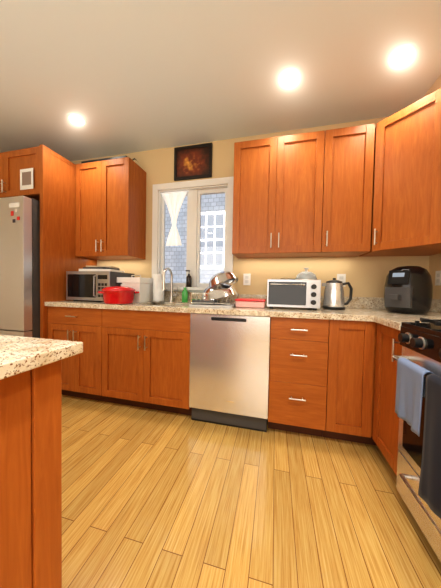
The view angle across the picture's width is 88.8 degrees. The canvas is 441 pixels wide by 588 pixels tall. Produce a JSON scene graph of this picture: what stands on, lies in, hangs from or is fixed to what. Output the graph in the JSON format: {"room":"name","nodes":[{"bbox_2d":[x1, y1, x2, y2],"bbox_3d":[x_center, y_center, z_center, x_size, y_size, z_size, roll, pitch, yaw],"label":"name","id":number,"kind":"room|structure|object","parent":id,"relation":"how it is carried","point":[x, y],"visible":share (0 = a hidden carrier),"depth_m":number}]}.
{"room":"kitchen","nodes":[
{"label":"kitchen","id":0,"kind":"room"},
{"bbox_2d":[0,0,440,160],"bbox_3d":[-0.903,-1.572,0.143,4.600,0.100,4.800,1,2,14],"label":"ceiling","id":1,"kind":"structure","parent":0,"point":[124,76],"depth_m":1.54},
{"bbox_2d":[66,113,86,126],"bbox_3d":[-1.305,-1.579,2.043,0.160,0.006,0.160,1,2,14],"label":"recessed light","id":2,"kind":"object","parent":1,"relation":"in","point":[75,119],"visible":1,"depth_m":2.03},
{"bbox_2d":[278,68,300,88],"bbox_3d":[0.492,-1.533,1.605,0.160,0.006,0.160,1,2,14],"label":"recessed light","id":3,"kind":"object","parent":1,"relation":"in","point":[288,78],"visible":1,"depth_m":1.60},
{"bbox_2d":[386,43,418,69],"bbox_3d":[1.162,-1.516,1.441,0.160,0.006,0.160,1,2,14],"label":"recessed light","id":4,"kind":"object","parent":1,"relation":"in","point":[402,56],"visible":1,"depth_m":1.44},
{"bbox_2d":[71,117,428,395],"bbox_3d":[-0.368,-0.291,2.472,4.600,2.570,0.120,1,2,14],"label":"wall","id":5,"kind":"structure","parent":0,"point":[366,276],"depth_m":2.22},
{"bbox_2d":[0,146,39,200],"bbox_3d":[-2.013,-1.151,2.446,0.914,0.430,0.664,1,2,14],"label":"upper cabinet","id":6,"kind":"object","parent":5,"relation":"attached to","point":[19,172],"visible":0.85,"depth_m":2.12},
{"bbox_2d":[75,157,145,259],"bbox_3d":[-1.181,-0.870,2.414,0.639,0.960,0.344,1,2,14],"label":"upper cabinet","id":7,"kind":"object","parent":5,"relation":"attached to","point":[110,209],"visible":1,"depth_m":2.29},
{"bbox_2d":[81,155,136,162],"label":"tray","id":8,"kind":"object","parent":7,"relation":"on","point":[105,159],"visible":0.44,"depth_m":2.31},
{"bbox_2d":[152,176,233,291],"bbox_3d":[-0.301,-0.606,2.417,0.950,1.165,0.180,1,2,14],"label":"window","id":9,"kind":"structure","parent":5,"relation":"in","point":[193,208],"depth_m":2.42},
{"bbox_2d":[161,191,188,245],"bbox_3d":[-0.505,-0.820,2.452,0.329,0.583,0.020,1,2,14],"label":"curtain","id":10,"kind":"object","parent":9,"relation":"hanging from","point":[174,201],"visible":0.98,"depth_m":2.45},
{"bbox_2d":[186,270,191,286],"bbox_3d":[-0.336,-0.163,2.377,0.064,0.178,0.057,1,2,14],"label":"soap bottle","id":11,"kind":"object","parent":9,"relation":"on","point":[188,280],"visible":0.98,"depth_m":2.35},
{"bbox_2d":[174,143,211,180],"bbox_3d":[-0.290,-1.377,2.352,0.415,0.340,0.022,1,2,14],"label":"picture frame","id":12,"kind":"object","parent":5,"relation":"attached to","point":[192,161],"visible":0.98,"depth_m":2.35},
{"bbox_2d":[243,274,250,284],"bbox_3d":[0.265,-0.146,2.254,0.072,0.116,0.008,1,2,14],"label":"electrical outlet","id":13,"kind":"object","parent":5,"relation":"attached to","point":[246,279],"visible":1,"depth_m":2.25},
{"bbox_2d":[232,130,324,257],"bbox_3d":[0.495,-0.827,2.006,0.729,0.960,0.344,1,2,14],"label":"upper cabinet","id":14,"kind":"object","parent":5,"relation":"attached to","point":[277,196],"visible":1,"depth_m":1.87},
{"bbox_2d":[337,274,345,286],"bbox_3d":[1.100,-0.125,2.050,0.072,0.116,0.008,1,2,14],"label":"electrical outlet","id":15,"kind":"object","parent":5,"relation":"attached to","point":[341,277],"visible":0.6,"depth_m":2.04},
{"bbox_2d":[316,123,374,256],"bbox_3d":[1.019,-0.814,1.878,0.349,0.960,0.344,1,2,14],"label":"upper cabinet","id":16,"kind":"object","parent":5,"relation":"attached to","point":[347,189],"visible":0.98,"depth_m":1.76},
{"bbox_2d":[359,88,440,256],"bbox_3d":[1.427,-0.800,1.658,0.544,0.960,0.578,1,2,14],"label":"upper cabinet","id":17,"kind":"object","parent":5,"relation":"attached to","point":[406,208],"visible":0.98,"depth_m":1.54},
{"bbox_2d":[61,395,440,587],"bbox_3d":[-0.953,1.097,0.217,4.600,0.100,4.800,1,2,14],"label":"floor","id":18,"kind":"structure","parent":0,"point":[152,498],"depth_m":1.09},
{"bbox_2d":[0,196,39,337],"bbox_3d":[-2.058,0.050,2.384,0.900,1.830,0.809,1,2,14],"label":"refrigerator","id":19,"kind":"object","parent":18,"relation":"on","point":[19,265],"visible":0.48,"depth_m":1.98},
{"bbox_2d":[0,362,61,587],"bbox_3d":[-1.303,0.588,0.306,1.652,0.899,0.949,1,2,14],"label":"kitchen island","id":20,"kind":"object","parent":18,"relation":"on","point":[30,469],"depth_m":0.49},
{"bbox_2d":[0,334,82,381],"bbox_3d":[-1.326,0.126,0.180,1.724,0.028,1.214,1,2,14],"label":"island countertop","id":21,"kind":"structure","parent":20,"relation":"on","point":[19,355],"depth_m":0.49},
{"bbox_2d":[39,144,96,338],"bbox_3d":[-1.562,-0.190,2.370,0.038,2.330,0.641,1,2,14],"label":"end panel","id":22,"kind":"object","parent":18,"relation":"on","point":[58,258],"visible":0.5,"depth_m":2.16},
{"bbox_2d":[48,306,108,401],"bbox_3d":[-1.262,0.548,2.313,0.599,0.869,0.644,1,2,14],"label":"base cabinet","id":23,"kind":"object","parent":18,"relation":"on","point":[81,375],"visible":0.58,"depth_m":2.03},
{"bbox_2d":[102,309,191,414],"bbox_3d":[-0.573,0.565,2.145,0.819,0.869,0.644,1,2,14],"label":"base cabinet","id":24,"kind":"object","parent":18,"relation":"on","point":[145,359],"visible":0.75,"depth_m":1.87},
{"bbox_2d":[45,267,440,329],"bbox_3d":[0.026,0.056,1.835,3.308,0.607,0.939,1,2,14],"label":"countertop","id":25,"kind":"structure","parent":24,"relation":"on","point":[369,309],"depth_m":1.77},
{"bbox_2d":[66,271,134,300],"bbox_3d":[-1.248,-0.077,2.349,0.500,0.294,0.426,1,2,14],"label":"microwave","id":26,"kind":"object","parent":25,"relation":"on","point":[84,285],"visible":0.73,"depth_m":2.18},
{"bbox_2d":[79,266,123,272],"bbox_3d":[-1.239,-0.256,2.364,0.342,0.062,0.268,1,2,6],"label":"books","id":27,"kind":"object","parent":26,"relation":"on","point":[102,268],"visible":0.81,"depth_m":2.26},
{"bbox_2d":[97,283,138,303],"bbox_3d":[-0.919,-0.010,2.037,0.281,0.189,0.309,1,2,14],"label":"pot","id":28,"kind":"object","parent":25,"relation":"on","point":[118,294],"visible":1,"depth_m":1.93},
{"bbox_2d":[117,275,152,302],"bbox_3d":[-0.865,-0.059,2.318,0.260,0.273,0.275,1,2,14],"label":"bread box","id":29,"kind":"object","parent":25,"relation":"on","point":[143,286],"visible":0.79,"depth_m":2.20},
{"bbox_2d":[152,272,164,301],"bbox_3d":[-0.639,-0.073,2.332,0.136,0.310,0.136,1,2,14],"label":"paper towel","id":30,"kind":"object","parent":25,"relation":"on","point":[158,293],"visible":0.98,"depth_m":2.28},
{"bbox_2d":[182,285,187,302],"bbox_3d":[-0.369,-0.002,2.330,0.065,0.178,0.039,1,2,14],"label":"dish soap","id":31,"kind":"object","parent":25,"relation":"on","point":[184,295],"visible":1,"depth_m":2.31},
{"bbox_2d":[189,271,238,307],"bbox_3d":[-0.027,-0.051,2.013,0.381,0.306,0.380,1,2,14],"label":"dish rack","id":32,"kind":"object","parent":25,"relation":"on","point":[219,287],"visible":0.98,"depth_m":1.89},
{"bbox_2d":[235,298,265,307],"bbox_3d":[0.261,0.076,1.925,0.250,0.068,0.214,1,2,14],"label":"food container","id":33,"kind":"object","parent":25,"relation":"on","point":[250,303],"visible":1,"depth_m":1.83},
{"bbox_2d":[267,279,320,309],"bbox_3d":[0.597,0.001,1.878,0.400,0.234,0.350,1,2,14],"label":"toaster oven","id":34,"kind":"object","parent":25,"relation":"on","point":[295,293],"visible":1,"depth_m":1.74},
{"bbox_2d":[295,268,317,279],"bbox_3d":[0.713,-0.167,1.871,0.176,0.104,0.176,1,2,14],"label":"glass lid","id":35,"kind":"object","parent":34,"relation":"on","point":[306,274],"visible":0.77,"depth_m":1.81},
{"bbox_2d":[322,278,352,309],"bbox_3d":[0.949,-0.002,1.838,0.233,0.255,0.170,1,2,14],"label":"kettle","id":36,"kind":"object","parent":25,"relation":"on","point":[333,297],"visible":1,"depth_m":1.79},
{"bbox_2d":[384,266,432,313],"bbox_3d":[1.368,-0.034,1.658,0.326,0.345,0.326,1,2,14],"label":"air fryer","id":37,"kind":"object","parent":25,"relation":"on","point":[408,289],"visible":1,"depth_m":1.55},
{"bbox_2d":[189,313,269,431],"bbox_3d":[0.123,0.584,1.981,0.606,0.866,0.600,1,2,14],"label":"dishwasher","id":38,"kind":"object","parent":18,"relation":"on","point":[229,372],"visible":0.88,"depth_m":1.69},
{"bbox_2d":[268,317,328,436],"bbox_3d":[0.607,0.595,1.857,0.389,0.869,0.644,1,2,14],"label":"base cabinet","id":39,"kind":"object","parent":18,"relation":"on","point":[298,364],"visible":0.85,"depth_m":1.58},
{"bbox_2d":[323,320,376,445],"bbox_3d":[1.232,0.611,1.724,0.885,0.869,0.606,1,2,14],"label":"base cabinet","id":40,"kind":"object","parent":18,"relation":"on","point":[350,378],"visible":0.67,"depth_m":1.51},
{"bbox_2d":[372,323,401,475],"bbox_3d":[1.238,0.624,1.238,0.644,0.869,0.330,1,2,14],"label":"base cabinet","id":41,"kind":"object","parent":18,"relation":"on","point":[386,420],"visible":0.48,"depth_m":1.32},
{"bbox_2d":[392,318,440,561],"bbox_3d":[1.076,0.593,0.713,0.695,0.955,0.758,1,2,14],"label":"range","id":42,"kind":"object","parent":18,"relation":"on","point":[418,410],"visible":1,"depth_m":0.93},
{"bbox_2d":[423,74,440,299],"bbox_3d":[1.158,-0.183,-0.380,0.280,2.570,4.700,1,2,14],"label":"wall","id":43,"kind":"structure","parent":0,"point":[434,263],"depth_m":1.79},
{"bbox_2d":[435,270,440,284],"bbox_3d":[1.717,-0.126,1.771,0.008,0.116,0.072,1,2,14],"label":"electrical outlet","id":44,"kind":"object","parent":43,"relation":"attached to","point":[437,277],"visible":1,"depth_m":1.77},
{"label":"outside","id":45,"kind":"structure","parent":0,"visible":0},
{"bbox_2d":[165,193,224,282],"bbox_3d":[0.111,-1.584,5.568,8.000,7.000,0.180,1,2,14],"label":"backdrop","id":46,"kind":"structure","parent":45,"point":[212,234],"depth_m":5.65}
]}

